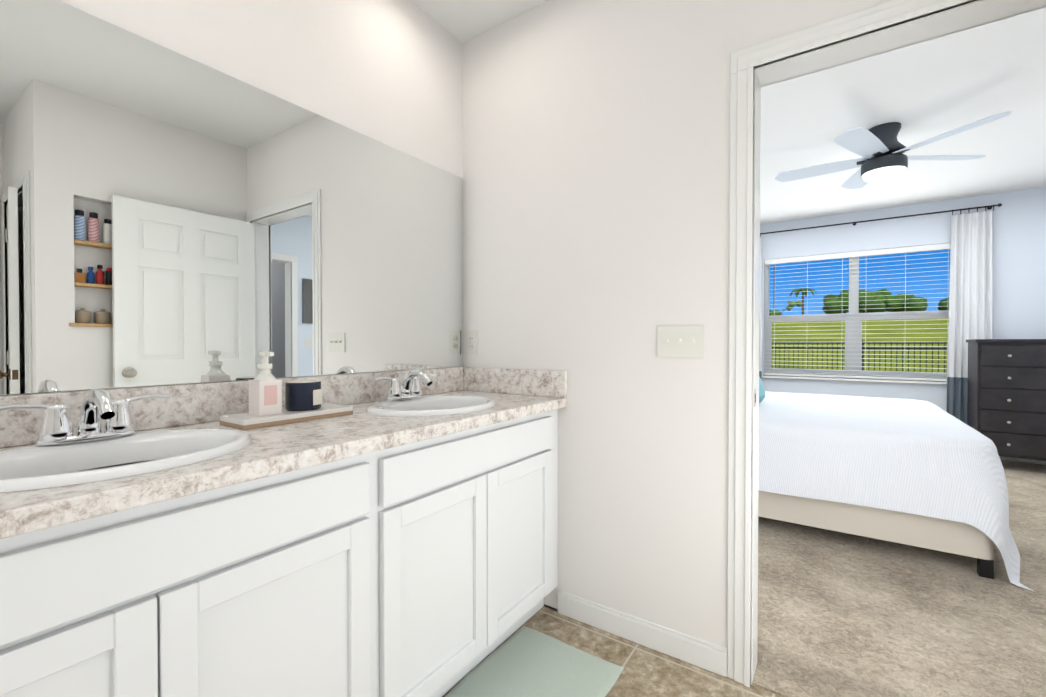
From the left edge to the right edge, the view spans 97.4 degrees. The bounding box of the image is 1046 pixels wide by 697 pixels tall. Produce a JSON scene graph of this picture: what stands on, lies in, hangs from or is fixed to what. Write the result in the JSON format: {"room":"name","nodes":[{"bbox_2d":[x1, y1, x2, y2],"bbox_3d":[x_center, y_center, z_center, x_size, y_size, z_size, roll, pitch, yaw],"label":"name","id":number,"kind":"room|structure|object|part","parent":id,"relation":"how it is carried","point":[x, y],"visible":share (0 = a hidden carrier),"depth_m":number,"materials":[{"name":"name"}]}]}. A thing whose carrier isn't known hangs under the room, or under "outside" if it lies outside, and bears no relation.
{"room":"bathroom","nodes":[
{"label":"bathroom","id":0,"kind":"room"},
{"bbox_2d":[0,0,462,395],"bbox_3d":[0.065,-0.192,2.893,0.120,2.618,8.250,0,1,34],"label":"wall","id":1,"kind":"structure","parent":0,"point":[389,73],"depth_m":1.69,"materials":[{"name":"white paint"}]},
{"bbox_2d":[0,0,462,394],"bbox_3d":[-0.845,-0.363,1.450,0.005,0.919,1.946,0,1,34],"label":"vanity mirror","id":2,"kind":"object","parent":1,"relation":"attached to","point":[168,216],"visible":0.89,"depth_m":1.30,"materials":[{"name":"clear mirror"}]},
{"bbox_2d":[0,367,463,442],"bbox_3d":[-0.838,0.156,1.453,0.019,0.113,1.948,0,1,34],"label":"backsplash","id":3,"kind":"structure","parent":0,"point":[203,400],"depth_m":1.34,"materials":[{"name":"beige stone"}]},
{"bbox_2d":[442,606,781,696],"bbox_3d":[0.079,1.178,0.080,3.100,0.060,3.200,0,1,34],"label":"floor","id":4,"kind":"structure","parent":0,"point":[648,672],"depth_m":1.63,"materials":[{"name":"tile"}]},
{"bbox_2d":[0,407,562,696],"bbox_3d":[-0.610,0.693,1.315,0.559,0.882,1.928,0,1,34],"label":"bathroom vanity","id":5,"kind":"object","parent":4,"relation":"on","point":[395,534],"depth_m":1.02,"materials":[{"name":"white wood"}]},
{"bbox_2d":[0,391,566,542],"bbox_3d":[-0.605,0.234,1.295,0.584,0.038,1.948,0,1,34],"label":"countertop","id":6,"kind":"structure","parent":5,"relation":"on","point":[318,442],"depth_m":0.91,"materials":[{"name":"beige stone"}]},
{"bbox_2d":[0,388,171,442],"bbox_3d":[-0.914,0.144,0.984,0.172,0.115,0.294,0,1,34],"label":"faucet","id":7,"kind":"object","parent":6,"relation":"on","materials":[{"name":"silver metal"}]},
{"bbox_2d":[0,419,291,498],"bbox_3d":[-0.830,0.289,0.928,0.410,0.175,0.500,0,1,34],"label":"sink","id":8,"kind":"object","parent":6,"relation":"in","point":[26,468],"depth_m":0.98,"materials":[{"name":"white ceramic"}]},
{"bbox_2d":[220,351,352,429],"bbox_3d":[-0.699,0.110,1.383,0.140,0.205,0.330,0,1,34],"label":"tray","id":9,"kind":"object","parent":6,"relation":"on","point":[303,400],"visible":1,"depth_m":1.31,"materials":[{"name":"beige wood"}]},
{"bbox_2d":[368,369,435,398],"bbox_3d":[-0.405,0.135,1.727,0.172,0.115,0.294,0,1,34],"label":"faucet","id":10,"kind":"object","parent":6,"relation":"on","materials":[{"name":"silver metal"}]},
{"bbox_2d":[336,391,523,418],"bbox_3d":[-0.321,0.281,1.671,0.410,0.175,0.500,0,1,34],"label":"sink","id":11,"kind":"object","parent":6,"relation":"in","point":[443,403],"depth_m":1.73,"materials":[{"name":"white ceramic"}]},
{"bbox_2d":[445,626,623,696],"bbox_3d":[-0.003,1.125,1.481,0.438,0.015,0.648,0,1,34],"label":"bath mat","id":12,"kind":"object","parent":4,"relation":"on","point":[523,661],"visible":1,"depth_m":1.58,"materials":[{"name":"green fabric"}]},
{"bbox_2d":[463,0,890,647],"bbox_3d":[1.801,-0.170,0.897,5.000,2.618,0.120,0,1,34],"label":"wall","id":13,"kind":"structure","parent":0,"point":[595,188],"depth_m":1.79,"materials":[{"name":"white paint"}]},
{"bbox_2d":[466,330,477,353],"bbox_3d":[-0.247,-0.031,2.223,0.072,0.116,0.008,0,1,34],"label":"electrical outlet plate","id":14,"kind":"object","parent":13,"relation":"attached to","point":[471,341],"visible":1,"depth_m":2.22,"materials":[{"name":"white plastic"}]},
{"bbox_2d":[464,367,566,398],"bbox_3d":[-0.052,0.149,2.084,0.565,0.113,0.019,0,1,34],"label":"backsplash","id":15,"kind":"structure","parent":13,"relation":"attached to","point":[510,381],"depth_m":2.05,"materials":[{"name":"beige stone"}]},
{"bbox_2d":[558,590,726,676],"bbox_3d":[0.427,1.082,1.773,0.670,0.095,0.013,0,1,34],"label":"baseboard","id":16,"kind":"structure","parent":13,"relation":"attached to","point":[708,656],"depth_m":1.71,"materials":[{"name":"white wood"}]},
{"bbox_2d":[657,325,703,357],"bbox_3d":[0.567,-0.025,1.661,0.166,0.116,0.016,0,1,34],"label":"switch plate","id":17,"kind":"object","parent":13,"relation":"attached to","point":[680,341],"visible":1,"depth_m":1.66,"materials":[{"name":"white plastic"}]},
{"bbox_2d":[754,389,755,406],"bbox_3d":[0.783,0.167,1.550,0.002,0.060,0.032,0,1,34],"label":"strike plate","id":18,"kind":"object","parent":13,"relation":"attached to","point":[754,397],"visible":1,"depth_m":1.54,"materials":[{"name":"silver metal"}]},
{"bbox_2d":[727,0,1045,686],"bbox_3d":[1.140,0.068,1.353,0.966,2.132,0.158,0,1,34],"label":"door frame","id":19,"kind":"structure","parent":13,"relation":"attached to","point":[888,26],"depth_m":1.53,"materials":[{"name":"white wood"}]},
{"bbox_2d":[410,0,1045,223],"bbox_3d":[2.053,-1.561,1.515,5.300,0.150,8.250,0,1,34],"label":"ceiling","id":20,"kind":"structure","parent":0,"point":[923,91],"depth_m":2.92,"materials":[{"name":"white paint"}]},
{"bbox_2d":[775,111,1011,188],"bbox_3d":[2.429,-1.328,3.178,1.215,0.353,1.262,0,1,34],"label":"ceiling fan","id":21,"kind":"object","parent":20,"relation":"hanging from","point":[880,149],"visible":1,"depth_m":3.07,"materials":[{"name":"grey"}]},
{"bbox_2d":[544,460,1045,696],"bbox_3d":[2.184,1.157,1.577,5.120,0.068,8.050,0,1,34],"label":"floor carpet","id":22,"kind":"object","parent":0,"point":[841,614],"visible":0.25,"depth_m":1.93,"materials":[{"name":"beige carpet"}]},
{"bbox_2d":[758,377,1033,590],"bbox_3d":[2.019,0.491,3.604,2.269,1.220,2.179,0,1,34],"label":"bed","id":23,"kind":"object","parent":22,"relation":"on","point":[922,474],"visible":0.56,"depth_m":2.47,"materials":[{"name":"beige fabric"}]},
{"bbox_3d":[1.966,0.490,3.641,2.140,1.220,2.060,0,1,34],"label":"frame","id":24,"kind":"part","parent":23,"relation":"part of","materials":[{"name":"beige fabric"}]},
{"bbox_2d":[966,339,1045,460],"bbox_3d":[4.614,0.506,4.141,0.845,1.178,0.432,0,1,34],"label":"dresser","id":25,"kind":"object","parent":22,"relation":"on","point":[1006,403],"visible":0.92,"depth_m":4.10,"materials":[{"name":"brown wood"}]},
{"bbox_2d":[760,187,1045,410],"bbox_3d":[4.327,-0.214,4.851,5.300,2.618,0.200,0,1,34],"label":"wall","id":26,"kind":"structure","parent":0,"point":[1019,264],"depth_m":4.77,"materials":[{"name":"white"}]},
{"bbox_2d":[762,257,948,384],"bbox_3d":[3.738,-0.363,5.193,1.850,1.452,0.170,0,1,34],"label":"window","id":27,"kind":"structure","parent":26,"relation":"in","point":[853,341],"depth_m":5.21,"materials":[{"name":"white plastic"}]},
{"bbox_2d":[764,243,950,380],"bbox_3d":[3.724,-0.378,5.172,1.788,1.414,0.061,0,1,34],"label":"window blinds","id":28,"kind":"object","parent":27,"relation":"attached to","point":[923,248],"visible":0.83,"depth_m":5.10,"materials":[{"name":"white plastic"}]},
{"bbox_2d":[760,203,1001,236],"bbox_3d":[3.704,-1.380,5.087,2.256,0.063,0.093,0,1,34],"label":"curtain rod","id":29,"kind":"object","parent":26,"relation":"attached to","point":[989,207],"visible":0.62,"depth_m":4.86,"materials":[{"name":"black metal"}]},
{"bbox_2d":[759,237,761,380],"bbox_3d":[2.847,-0.289,5.667,0.185,2.130,0.063,0,1,34],"label":"curtain","id":30,"kind":"object","parent":29,"relation":"hanging from","point":[760,346],"visible":0.17,"depth_m":5.61,"materials":[{"name":"white fabric"}]},
{"bbox_2d":[946,210,992,423],"bbox_3d":[4.450,-0.277,4.570,0.340,2.130,0.063,0,1,34],"label":"curtain","id":31,"kind":"object","parent":29,"relation":"hanging from","point":[971,287],"visible":0.65,"depth_m":4.58,"materials":[{"name":"white fabric"}]},
{"bbox_2d":[999,456,1045,464],"bbox_3d":[3.806,1.036,5.095,3.520,0.095,0.013,0,1,34],"label":"baseboard","id":32,"kind":"structure","parent":26,"relation":"attached to","point":[1023,460],"depth_m":4.40,"materials":[{"name":"white wood"}]},
{"label":"outside","id":33,"kind":"structure","parent":0,"visible":0},
{"bbox_2d":[771,318,948,372],"bbox_3d":[48.994,-1.766,65.368,130.000,5.800,150.140,0,1,34],"label":"ground","id":34,"kind":"structure","parent":33,"point":[830,331],"depth_m":33.89,"materials":[{"name":"green plant"}]},
{"bbox_2d":[772,300,801,322],"bbox_3d":[7.570,-0.537,14.424,2.063,3.689,2.291,0,1,34],"label":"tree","id":35,"kind":"object","parent":34,"relation":"on","point":[791,304],"visible":0.12,"depth_m":13.77,"materials":[{"name":"green plant"}]},
{"bbox_2d":[790,288,815,314],"bbox_3d":[46.751,-7.389,76.624,3.929,5.193,3.990,0,1,34],"label":"palm tree","id":36,"kind":"object","parent":34,"relation":"on","point":[797,291],"visible":0.98,"depth_m":76.49,"materials":[{"name":"green plant"}]},
{"bbox_2d":[769,289,948,315],"bbox_3d":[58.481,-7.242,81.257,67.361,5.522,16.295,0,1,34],"label":"oak","id":37,"kind":"object","parent":34,"relation":"on","point":[833,304],"visible":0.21,"depth_m":75.12,"materials":[{"name":"green plant"}]},
{"bbox_2d":[772,340,946,372],"bbox_3d":[10.711,0.532,9.518,54.030,1.460,0.060,0,1,34],"label":"fence","id":38,"kind":"object","parent":34,"relation":"on","point":[863,343],"visible":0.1,"depth_m":11.17,"materials":[{"name":"black"}]}
]}

